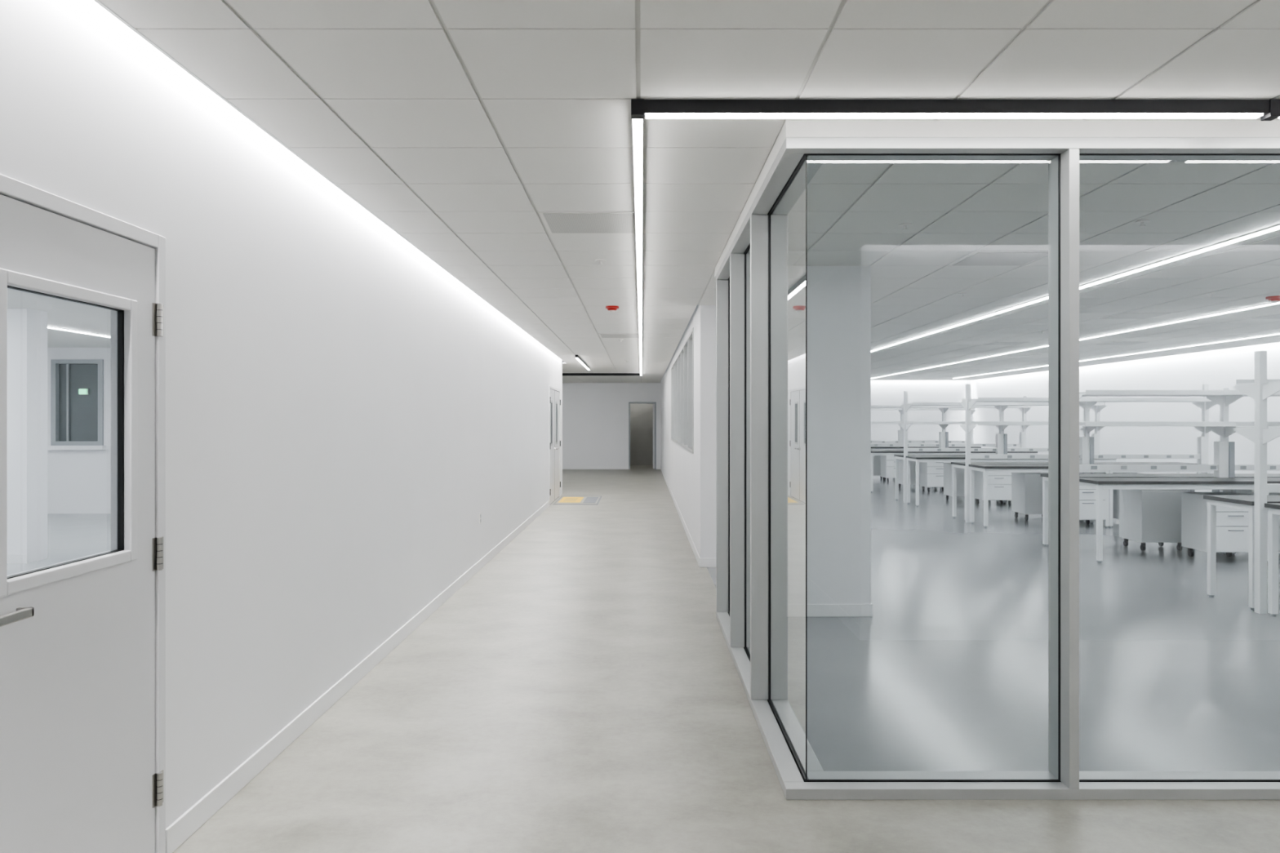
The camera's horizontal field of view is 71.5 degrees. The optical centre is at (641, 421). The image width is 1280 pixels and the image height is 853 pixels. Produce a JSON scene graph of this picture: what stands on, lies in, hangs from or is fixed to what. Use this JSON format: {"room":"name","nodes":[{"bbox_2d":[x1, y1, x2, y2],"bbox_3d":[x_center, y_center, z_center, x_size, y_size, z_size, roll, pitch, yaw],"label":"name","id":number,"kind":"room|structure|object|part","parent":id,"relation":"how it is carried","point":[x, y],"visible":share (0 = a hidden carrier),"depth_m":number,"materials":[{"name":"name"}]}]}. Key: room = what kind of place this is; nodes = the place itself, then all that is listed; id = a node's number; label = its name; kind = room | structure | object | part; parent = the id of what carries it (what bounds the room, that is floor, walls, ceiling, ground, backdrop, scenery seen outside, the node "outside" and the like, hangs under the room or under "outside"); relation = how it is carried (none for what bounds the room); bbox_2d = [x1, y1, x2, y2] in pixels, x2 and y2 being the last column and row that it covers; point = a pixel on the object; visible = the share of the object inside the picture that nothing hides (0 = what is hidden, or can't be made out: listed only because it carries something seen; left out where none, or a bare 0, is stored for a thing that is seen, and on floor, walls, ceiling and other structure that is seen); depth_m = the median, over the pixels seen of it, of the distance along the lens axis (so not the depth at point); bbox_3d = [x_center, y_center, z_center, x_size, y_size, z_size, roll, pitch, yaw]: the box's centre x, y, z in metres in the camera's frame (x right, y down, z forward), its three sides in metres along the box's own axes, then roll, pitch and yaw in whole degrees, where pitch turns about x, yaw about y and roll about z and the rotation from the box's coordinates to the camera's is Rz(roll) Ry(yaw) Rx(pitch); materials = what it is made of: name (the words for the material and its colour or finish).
{"room":"laboratory corridor","nodes":[
{"label":"laboratory corridor","id":0,"kind":"room"},
{"bbox_2d":[7,308,47,563],"bbox_3d":[-7.050,0.160,9.922,0.620,2.800,0.355,0,0,0],"label":"column","id":1,"kind":"structure","parent":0,"point":[27,328],"depth_m":9.77,"materials":[{"name":"paint"}]},
{"bbox_2d":[47,347,110,513],"bbox_3d":[-6.963,0.085,7.750,10.274,2.950,14.700,0,0,0],"label":"wall","id":2,"kind":"structure","parent":0,"point":[78,481],"depth_m":15.00,"materials":[{"name":"paint"}]},
{"bbox_2d":[47,359,106,449],"bbox_3d":[-9.515,-0.280,14.990,0.970,1.520,0.220,0,0,0],"label":"frame","id":3,"kind":"object","parent":2,"relation":"attached to","point":[55,444],"visible":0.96,"depth_m":14.97,"materials":[{"name":"grey metal"}]},
{"bbox_2d":[58,364,97,441],"bbox_3d":[-9.515,-0.315,15.075,0.770,1.350,0.030,0,0,0],"label":"glass","id":4,"kind":"object","parent":2,"relation":"attached to","point":[83,408],"visible":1,"depth_m":15.06,"materials":[{"name":"clear glass"}]},
{"bbox_2d":[78,388,88,394],"bbox_3d":[-9.440,-0.500,15.029,0.140,0.100,0.058,0,0,0],"label":"exit sign","id":5,"kind":"object","parent":4,"relation":"attached to","point":[81,391],"visible":1,"depth_m":15.00,"materials":[{"name":"white"}]},
{"bbox_2d":[0,0,561,828],"bbox_3d":[-1.766,0.085,6.500,0.120,2.950,25.000,0,0,0],"label":"wall","id":6,"kind":"structure","parent":0,"point":[344,413],"depth_m":4.11,"materials":[{"name":"paint"}]},
{"bbox_2d":[0,267,137,626],"bbox_3d":[-1.702,0.069,2.616,0.121,0.947,0.737,0,0,0],"label":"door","id":7,"kind":"structure","parent":6,"relation":"in","point":[7,277],"depth_m":2.90,"materials":[{"name":"paint"}]},
{"bbox_3d":[-1.673,0.515,2.326,0.062,0.054,0.157,0,0,0],"label":"lever handle","id":8,"kind":"part","parent":7,"relation":"part of","materials":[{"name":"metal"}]},
{"bbox_3d":[-1.728,0.030,2.660,0.018,0.830,0.610,0,0,0],"label":"vision panel","id":9,"kind":"part","parent":7,"relation":"part of","materials":[{"name":"clear glass"}]},
{"bbox_2d":[0,194,155,852],"bbox_3d":[-1.728,0.472,2.663,0.047,2.151,0.901,0,0,0],"label":"leaf","id":10,"kind":"object","parent":6,"relation":"attached to","point":[77,674],"visible":0.75,"depth_m":2.71,"materials":[{"name":"paint"}]},
{"bbox_2d":[0,173,165,852],"bbox_3d":[-1.762,0.453,2.663,0.137,2.215,1.005,0,0,0],"label":"frame","id":11,"kind":"object","parent":6,"relation":"attached to","point":[11,188],"visible":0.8,"depth_m":3.12,"materials":[{"name":"paint"}]},
{"bbox_2d":[152,302,163,808],"bbox_3d":[-1.692,0.468,3.119,0.023,1.759,0.048,0,0,0],"label":"hinges","id":12,"kind":"object","parent":6,"relation":"attached to","point":[157,308],"visible":1,"depth_m":3.11,"materials":[{"name":"metal"}]},
{"bbox_2d":[165,489,562,852],"bbox_3d":[-1.700,1.510,6.500,0.012,0.100,25.000,0,0,0],"label":"baseboard","id":13,"kind":"structure","parent":6,"relation":"attached to","point":[197,815],"depth_m":4.41,"materials":[{"name":"paint"}]},
{"bbox_2d":[548,385,559,506],"bbox_3d":[-1.761,0.453,17.400,0.140,2.215,2.100,0,0,0],"label":"frame","id":14,"kind":"object","parent":6,"relation":"attached to","point":[549,386],"visible":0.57,"depth_m":16.36,"materials":[{"name":"paint"}]},
{"bbox_2d":[550,389,559,503],"bbox_3d":[-1.722,0.472,17.400,0.059,2.151,1.994,0,0,0],"label":"leaves","id":15,"kind":"object","parent":6,"relation":"attached to","point":[552,392],"visible":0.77,"depth_m":17.26,"materials":[{"name":"paint"}]},
{"bbox_2d":[550,390,560,499],"bbox_3d":[-1.671,0.469,17.400,0.065,2.143,2.024,0,0,0],"label":"hardware piece","id":16,"kind":"object","parent":6,"relation":"attached to","point":[555,448],"visible":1,"depth_m":17.39,"materials":[{"name":"metal"}]},
{"bbox_2d":[561,360,562,489],"bbox_3d":[-3.913,0.085,23.960,4.414,2.950,9.920,0,0,0],"label":"wall","id":17,"kind":"structure","parent":0,"point":[562,360],"depth_m":19.05,"materials":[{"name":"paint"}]},
{"bbox_2d":[562,381,661,469],"bbox_3d":[-2.610,0.085,28.860,7.020,2.950,0.120,0,0,0],"label":"wall","id":18,"kind":"structure","parent":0,"point":[595,415],"depth_m":28.80,"materials":[{"name":"paint"}]},
{"bbox_2d":[562,466,660,469],"bbox_3d":[-2.692,1.510,28.794,6.615,0.100,0.012,0,0,0],"label":"baseboard","id":19,"kind":"structure","parent":18,"relation":"attached to","point":[563,467],"depth_m":28.79,"materials":[{"name":"paint"}]},
{"bbox_2d":[628,402,656,469],"bbox_3d":[0.025,0.470,28.858,0.890,2.180,0.145,0,0,0],"label":"frame","id":20,"kind":"object","parent":18,"relation":"attached to","point":[629,403],"visible":1,"depth_m":28.78,"materials":[{"name":"grey metal"}]},
{"bbox_2d":[630,404,653,465],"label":"door","id":21,"kind":"structure","parent":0,"point":[641,415],"depth_m":31.60,"materials":[{"name":"metal"}]},
{"bbox_2d":[651,404,654,468],"bbox_3d":[0.366,0.491,29.345,0.103,2.113,0.810,0,0,0],"label":"leaf","id":22,"kind":"object","parent":21,"relation":"attached to","point":[653,437],"visible":1,"depth_m":28.94,"materials":[{"name":"paint"}]},
{"bbox_2d":[7,0,1279,382],"bbox_3d":[-0.950,-1.265,11.400,22.100,0.050,34.800,0,0,0],"label":"ceiling","id":23,"kind":"structure","parent":0,"point":[455,123],"depth_m":4.19,"materials":[{"name":"tile"}]},
{"bbox_2d":[47,325,110,337],"bbox_3d":[-7.750,-1.230,8.000,0.060,0.020,10.000,0,0,0],"label":"recessed light","id":24,"kind":"object","parent":23,"relation":"in","point":[48,326],"visible":0.57,"depth_m":12.19,"materials":[{"name":"white plastic"}]},
{"bbox_2d":[575,355,590,370],"bbox_3d":[-1.218,-1.210,18.600,0.045,0.060,4.000,0,0,0],"label":"ceiling light","id":25,"kind":"object","parent":23,"relation":"attached to","point":[577,357],"visible":1,"depth_m":18.21,"materials":[{"name":"white plastic"}]},
{"bbox_2d":[538,211,635,233],"bbox_3d":[-0.317,-1.236,5.555,0.586,0.008,0.586,0,0,0],"label":"ceiling vent","id":26,"kind":"object","parent":23,"relation":"in","point":[555,222],"visible":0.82,"depth_m":5.51,"materials":[{"name":"white plastic"}]},
{"bbox_2d":[595,259,605,265],"bbox_3d":[-0.317,-1.223,6.850,0.080,0.034,0.080,0,0,0],"label":"sprinkler head","id":27,"kind":"object","parent":23,"relation":"attached to","point":[600,261],"visible":1,"depth_m":6.84},
{"bbox_2d":[562,373,639,375],"bbox_3d":[-2.747,-1.210,23.040,5.506,0.060,0.080,0,0,0],"label":"ceiling light","id":28,"kind":"object","parent":23,"relation":"attached to","point":[563,374],"visible":0.25,"depth_m":23.00,"materials":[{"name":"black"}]},
{"bbox_2d":[605,305,618,312],"bbox_3d":[-0.317,-1.209,9.600,0.144,0.062,0.144,0,0,0],"label":"fire alarm strobe","id":29,"kind":"object","parent":23,"relation":"attached to","point":[611,308],"visible":1,"depth_m":9.55,"materials":[{"name":"red plastic"}]},
{"bbox_2d":[598,333,639,337],"bbox_3d":[-0.317,-1.236,12.875,0.586,0.008,0.586,0,0,0],"label":"ceiling vent","id":30,"kind":"object","parent":23,"relation":"in","point":[602,335],"visible":0.82,"depth_m":12.84,"materials":[{"name":"white plastic"}]},
{"bbox_2d":[93,0,1278,380],"bbox_3d":[4.197,-1.339,10.560,12.046,0.202,33.120,0,0,0],"label":"trim","id":31,"kind":"structure","parent":23,"relation":"attached to","point":[98,2],"depth_m":3.75,"materials":[{"name":"paint"}]},
{"bbox_2d":[898,222,911,230],"bbox_3d":[1.660,-1.223,5.600,0.080,0.034,0.080,0,0,0],"label":"sprinkler head","id":32,"kind":"object","parent":23,"relation":"attached to","point":[904,225],"visible":1,"depth_m":5.59},
{"bbox_2d":[631,98,1269,375],"bbox_3d":[1.190,-1.210,13.210,2.460,0.060,19.580,0,0,0],"label":"ceiling light","id":33,"kind":"object","parent":23,"relation":"attached to","point":[640,108],"visible":1,"depth_m":3.42,"materials":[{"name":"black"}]},
{"bbox_2d":[871,295,1048,351],"bbox_3d":[3.997,-1.230,12.097,0.115,0.020,6.884,0,0,0],"label":"recessed light","id":34,"kind":"object","parent":23,"relation":"in","point":[1043,298],"depth_m":10.81,"materials":[{"name":"white plastic"}]},
{"bbox_2d":[871,344,1048,378],"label":"ceiling light","id":35,"kind":"object","parent":23,"relation":"attached to","point":[1046,345],"depth_m":17.70,"materials":[{"name":"white plastic"}]},
{"bbox_2d":[957,292,966,297],"bbox_3d":[3.100,-1.223,8.600,0.080,0.034,0.080,0,0,0],"label":"sprinkler head","id":36,"kind":"object","parent":23,"relation":"attached to","point":[962,294],"visible":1,"depth_m":8.58},
{"bbox_2d":[948,251,1048,266],"bbox_3d":[2.733,-1.236,6.775,0.586,0.008,0.586,0,0,0],"label":"ceiling vent","id":37,"kind":"object","parent":23,"relation":"in","point":[976,258],"visible":0.86,"depth_m":6.72,"materials":[{"name":"white plastic"}]},
{"bbox_2d":[952,364,1048,378],"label":"ceiling light","id":38,"kind":"object","parent":23,"relation":"attached to","point":[1044,365],"depth_m":21.96,"materials":[{"name":"white plastic"}]},
{"bbox_2d":[982,341,1032,345],"bbox_3d":[5.783,-1.236,14.095,0.586,0.008,0.586,0,0,0],"label":"ceiling vent","id":39,"kind":"object","parent":23,"relation":"in","point":[995,343],"visible":1,"depth_m":14.05,"materials":[{"name":"white plastic"}]},
{"bbox_2d":[1096,341,1151,345],"bbox_3d":[7.613,-1.236,14.095,0.586,0.008,0.586,0,0,0],"label":"ceiling vent","id":40,"kind":"object","parent":23,"relation":"in","point":[1113,343],"visible":1,"depth_m":14.05,"materials":[{"name":"white plastic"}]},
{"bbox_2d":[1135,219,1150,226],"bbox_3d":[3.100,-1.223,5.500,0.080,0.034,0.080,0,0,0],"label":"sprinkler head","id":41,"kind":"object","parent":23,"relation":"attached to","point":[1142,222],"visible":1,"depth_m":5.49},
{"bbox_2d":[1079,223,1279,289],"bbox_3d":[3.997,-1.230,6.863,0.114,0.020,2.725,0,0,0],"label":"recessed light","id":42,"kind":"object","parent":23,"relation":"in","point":[1255,233],"depth_m":6.53,"materials":[{"name":"white plastic"}]},
{"bbox_2d":[1079,302,1279,340],"bbox_3d":[6.546,-1.230,11.241,0.156,0.020,4.222,0,0,0],"label":"recessed light","id":43,"kind":"object","parent":23,"relation":"in","point":[1191,318],"depth_m":10.73,"materials":[{"name":"white plastic"}]},
{"bbox_2d":[1079,332,1279,361],"bbox_3d":[8.877,-1.230,15.160,0.194,0.020,5.831,0,0,0],"label":"recessed light","id":44,"kind":"object","parent":23,"relation":"in","point":[1250,337],"depth_m":14.52,"materials":[{"name":"white plastic"}]},
{"bbox_2d":[1204,292,1214,297],"bbox_3d":[5.500,-1.223,8.600,0.080,0.034,0.080,0,0,0],"label":"sprinkler head","id":45,"kind":"object","parent":23,"relation":"attached to","point":[1209,293],"visible":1,"depth_m":8.59},
{"bbox_2d":[1260,98,1279,120],"bbox_3d":[6.010,-1.207,3.447,7.180,0.066,0.055,0,0,0],"label":"ceiling light","id":46,"kind":"object","parent":23,"relation":"attached to","point":[1274,104],"visible":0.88,"depth_m":3.42,"materials":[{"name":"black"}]},
{"bbox_2d":[1265,295,1279,302],"bbox_3d":[6.300,-1.209,8.850,0.144,0.062,0.144,0,0,0],"label":"fire alarm strobe","id":47,"kind":"object","parent":23,"relation":"attached to","point":[1274,299],"visible":1,"depth_m":8.82,"materials":[{"name":"red plastic"}]},
{"bbox_2d":[7,465,1279,852],"bbox_3d":[-0.771,1.610,12.705,26.249,0.100,37.663,0,0,-10],"label":"floor","id":48,"kind":"structure","parent":0,"point":[582,691],"depth_m":4.89,"materials":[{"name":"concrete"}]},
{"bbox_2d":[553,496,601,504],"bbox_3d":[-1.240,1.556,17.550,0.840,0.008,1.900,0,0,0],"label":"mat","id":49,"kind":"object","parent":48,"relation":"on","point":[562,500],"visible":1,"depth_m":17.36,"materials":[{"name":"rubber"}]},
{"bbox_2d":[873,455,885,479],"bbox_3d":[6.260,1.191,23.858,0.568,0.738,0.536,0,0,0],"label":"base cabinet","id":50,"kind":"object","parent":48,"relation":"on","point":[877,459],"visible":0.27,"depth_m":23.59,"materials":[{"name":"white metal"}]},
{"bbox_2d":[880,455,895,481],"bbox_3d":[6.540,1.191,23.002,0.568,0.738,0.536,0,0,0],"label":"base cabinet","id":51,"kind":"object","parent":48,"relation":"on","point":[887,462],"visible":0.55,"depth_m":22.75,"materials":[{"name":"white metal"}]},
{"bbox_2d":[898,459,924,488],"bbox_3d":[6.260,1.191,20.618,0.568,0.738,0.536,0,0,0],"label":"base cabinet","id":52,"kind":"object","parent":48,"relation":"on","point":[913,464],"visible":0.28,"depth_m":20.35,"materials":[{"name":"white metal"}]},
{"bbox_2d":[871,408,981,479],"bbox_3d":[6.865,0.495,23.430,3.720,2.130,1.420,0,0,0],"label":"lab bench","id":53,"kind":"object","parent":48,"relation":"on","point":[900,433],"visible":0.28,"depth_m":23.38,"materials":[{"name":"white metal"}]},
{"bbox_2d":[919,462,951,492],"bbox_3d":[6.540,1.191,19.762,0.568,0.738,0.536,0,0,0],"label":"base cabinet","id":54,"kind":"object","parent":48,"relation":"on","point":[931,473],"visible":0.77,"depth_m":19.51,"materials":[{"name":"white metal"}]},
{"bbox_2d":[871,395,1037,492],"bbox_3d":[6.865,0.495,20.190,3.720,2.130,1.420,0,0,0],"label":"lab bench","id":55,"kind":"object","parent":48,"relation":"on","point":[943,436],"visible":0.47,"depth_m":19.85,"materials":[{"name":"white metal"}]},
{"bbox_2d":[942,462,976,502],"bbox_3d":[6.260,1.191,17.378,0.568,0.738,0.536,0,0,0],"label":"base cabinet","id":56,"kind":"object","parent":48,"relation":"on","point":[948,467],"visible":0.28,"depth_m":17.16,"materials":[{"name":"white metal"}]},
{"bbox_2d":[974,470,1011,506],"bbox_3d":[6.540,1.191,16.522,0.568,0.738,0.536,0,0,0],"label":"base cabinet","id":57,"kind":"object","parent":48,"relation":"on","point":[999,484],"visible":0.64,"depth_m":16.27,"materials":[{"name":"white metal"}]},
{"bbox_2d":[715,137,1279,799],"bbox_3d":[5.348,0.195,5.380,9.505,2.730,3.440,0,0,0],"label":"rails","id":58,"kind":"object","parent":48,"relation":"on","point":[793,149],"visible":0.66,"depth_m":3.69,"materials":[{"name":"metal"}]},
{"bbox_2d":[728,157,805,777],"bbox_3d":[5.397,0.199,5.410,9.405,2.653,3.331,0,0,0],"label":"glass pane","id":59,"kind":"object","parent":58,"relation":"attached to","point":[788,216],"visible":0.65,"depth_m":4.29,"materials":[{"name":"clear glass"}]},
{"bbox_2d":[715,148,1079,788],"bbox_3d":[4.849,0.199,4.118,10.005,2.652,2.917,0,0,19],"label":"mullions","id":60,"kind":"object","parent":58,"relation":"attached to","point":[1064,169],"visible":0.88,"depth_m":3.84,"materials":[{"name":"metal"}]},
{"bbox_2d":[728,153,1279,782],"bbox_3d":[5.394,0.197,5.394,9.412,2.660,3.312,0,0,0],"label":"gaskets","id":61,"kind":"object","parent":58,"relation":"attached to","point":[805,779],"visible":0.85,"depth_m":3.74,"materials":[{"name":"black rubber"}]},
{"bbox_2d":[893,391,1116,506],"bbox_3d":[6.865,0.495,16.950,3.720,2.130,1.420,0,0,0],"label":"lab bench","id":62,"kind":"object","parent":48,"relation":"on","point":[1001,437],"visible":0.6,"depth_m":16.90,"materials":[{"name":"white metal"}]},
{"bbox_2d":[1010,472,1048,520],"bbox_3d":[6.260,1.191,14.138,0.568,0.738,0.536,0,0,0],"label":"base cabinet","id":63,"kind":"object","parent":48,"relation":"on","point":[1026,487],"visible":0.66,"depth_m":13.87,"materials":[{"name":"white metal"}]},
{"bbox_2d":[951,384,1216,527],"bbox_3d":[6.865,0.495,13.710,3.720,2.130,1.420,0,0,0],"label":"lab bench","id":64,"kind":"object","parent":48,"relation":"on","point":[1086,455],"visible":0.56,"depth_m":13.66,"materials":[{"name":"white metal"}]},
{"bbox_2d":[1079,485,1106,524],"bbox_3d":[6.540,1.191,13.282,0.568,0.738,0.536,0,0,0],"label":"base cabinet","id":65,"kind":"object","parent":48,"relation":"on","point":[1087,495],"visible":0.38,"depth_m":13.03,"materials":[{"name":"white metal"}]},
{"bbox_2d":[1093,472,1137,473],"bbox_3d":[7.580,1.191,14.138,0.568,0.738,0.536,0,0,0],"label":"base cabinet","id":66,"kind":"object","parent":48,"relation":"on","point":[1094,473],"visible":0.03,"depth_m":14.09,"materials":[{"name":"white metal"}]},
{"bbox_2d":[1112,489,1119,519],"bbox_3d":[7.330,1.191,13.282,0.568,0.738,0.536,0,0,0],"label":"base cabinet","id":67,"kind":"object","parent":48,"relation":"on","point":[1115,492],"visible":0.02,"depth_m":13.20,"materials":[{"name":"white metal"}]},
{"bbox_2d":[1119,489,1188,551],"bbox_3d":[6.260,1.191,10.898,0.568,0.738,0.536,0,0,0],"label":"base cabinet","id":68,"kind":"object","parent":48,"relation":"on","point":[1144,515],"visible":0.94,"depth_m":10.63,"materials":[{"name":"white metal"}]},
{"bbox_2d":[1040,387,1279,562],"bbox_3d":[6.865,0.495,10.470,3.720,2.130,1.420,0,0,0],"label":"lab bench","id":69,"kind":"object","parent":48,"relation":"on","point":[1224,478],"visible":0.56,"depth_m":10.32,"materials":[{"name":"white metal"}]},
{"bbox_2d":[1195,489,1211,492],"bbox_3d":[8.330,1.191,13.282,0.568,0.738,0.536,0,0,0],"label":"base cabinet","id":70,"kind":"object","parent":48,"relation":"on","point":[1196,491],"visible":0.02,"depth_m":13.03,"materials":[{"name":"white metal"}]},
{"bbox_2d":[1181,492,1254,556],"bbox_3d":[6.540,1.191,10.042,0.568,0.738,0.536,0,0,0],"label":"base cabinet","id":71,"kind":"object","parent":48,"relation":"on","point":[1232,524],"visible":0.53,"depth_m":9.89,"materials":[{"name":"white metal"}]},
{"bbox_2d":[1203,351,1279,616],"bbox_3d":[6.865,0.495,7.230,3.720,2.130,1.420,0,0,0],"label":"lab bench","id":72,"kind":"object","parent":48,"relation":"on","point":[1260,432],"visible":1,"depth_m":7.20,"materials":[{"name":"white metal"}]},
{"bbox_2d":[1235,489,1254,494],"bbox_3d":[7.580,1.191,10.898,0.568,0.738,0.536,0,0,0],"label":"base cabinet","id":73,"kind":"object","parent":48,"relation":"on","point":[1242,491],"visible":0.05,"depth_m":10.76,"materials":[{"name":"white metal"}]},
{"bbox_2d":[1248,492,1279,552],"bbox_3d":[7.330,1.191,10.042,0.568,0.738,0.536,0,0,0],"label":"base cabinet","id":74,"kind":"object","parent":48,"relation":"on","point":[1250,493],"visible":0.12,"depth_m":9.84,"materials":[{"name":"white metal"}]},
{"bbox_2d":[661,304,715,558],"bbox_3d":[1.014,0.085,19.145,0.773,2.950,19.310,0,0,0],"label":"wall","id":75,"kind":"structure","parent":0,"point":[691,477],"depth_m":9.68,"materials":[{"name":"paint"}]},
{"bbox_2d":[671,327,693,453],"bbox_3d":[0.708,-0.370,14.650,0.185,1.520,7.900,0,0,0],"label":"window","id":76,"kind":"structure","parent":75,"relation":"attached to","point":[682,368],"depth_m":13.26,"materials":[{"name":"glass"}]},
{"bbox_2d":[660,466,715,567],"bbox_3d":[1.008,1.510,19.139,0.785,0.100,19.322,0,0,0],"label":"baseboard","id":77,"kind":"structure","parent":75,"relation":"attached to","point":[702,562],"depth_m":10.72,"materials":[{"name":"paint"}]},
{"bbox_2d":[807,265,871,604],"bbox_3d":[1.265,0.085,7.175,1.130,2.950,0.150,0,0,0],"label":"wall","id":78,"kind":"structure","parent":0,"point":[839,297],"depth_m":7.10,"materials":[{"name":"paint"}]},
{"bbox_2d":[807,603,872,617],"bbox_3d":[1.321,1.510,7.169,1.042,0.100,0.162,0,0,0],"label":"baseboard","id":79,"kind":"structure","parent":78,"relation":"attached to","point":[813,610],"depth_m":7.09,"materials":[{"name":"paint"}]},
{"bbox_2d":[714,118,1279,277],"bbox_3d":[5.348,-1.280,5.455,9.505,0.220,3.590,0,0,0],"label":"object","id":80,"kind":"structure","parent":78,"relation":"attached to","point":[790,128],"depth_m":3.66,"materials":[{"name":"white painted metal"}]},
{"bbox_2d":[871,380,973,443],"bbox_3d":[5.445,0.085,27.060,9.310,2.950,0.120,0,0,0],"label":"wall","id":81,"kind":"structure","parent":0,"point":[883,393],"depth_m":27.00,"materials":[{"name":"paint"}]},
{"bbox_2d":[973,342,1279,473],"bbox_3d":[10.160,0.085,14.075,0.120,2.950,26.090,0,0,0],"label":"wall","id":82,"kind":"structure","parent":0,"point":[1220,368],"depth_m":17.55,"materials":[{"name":"paint"}]}
]}

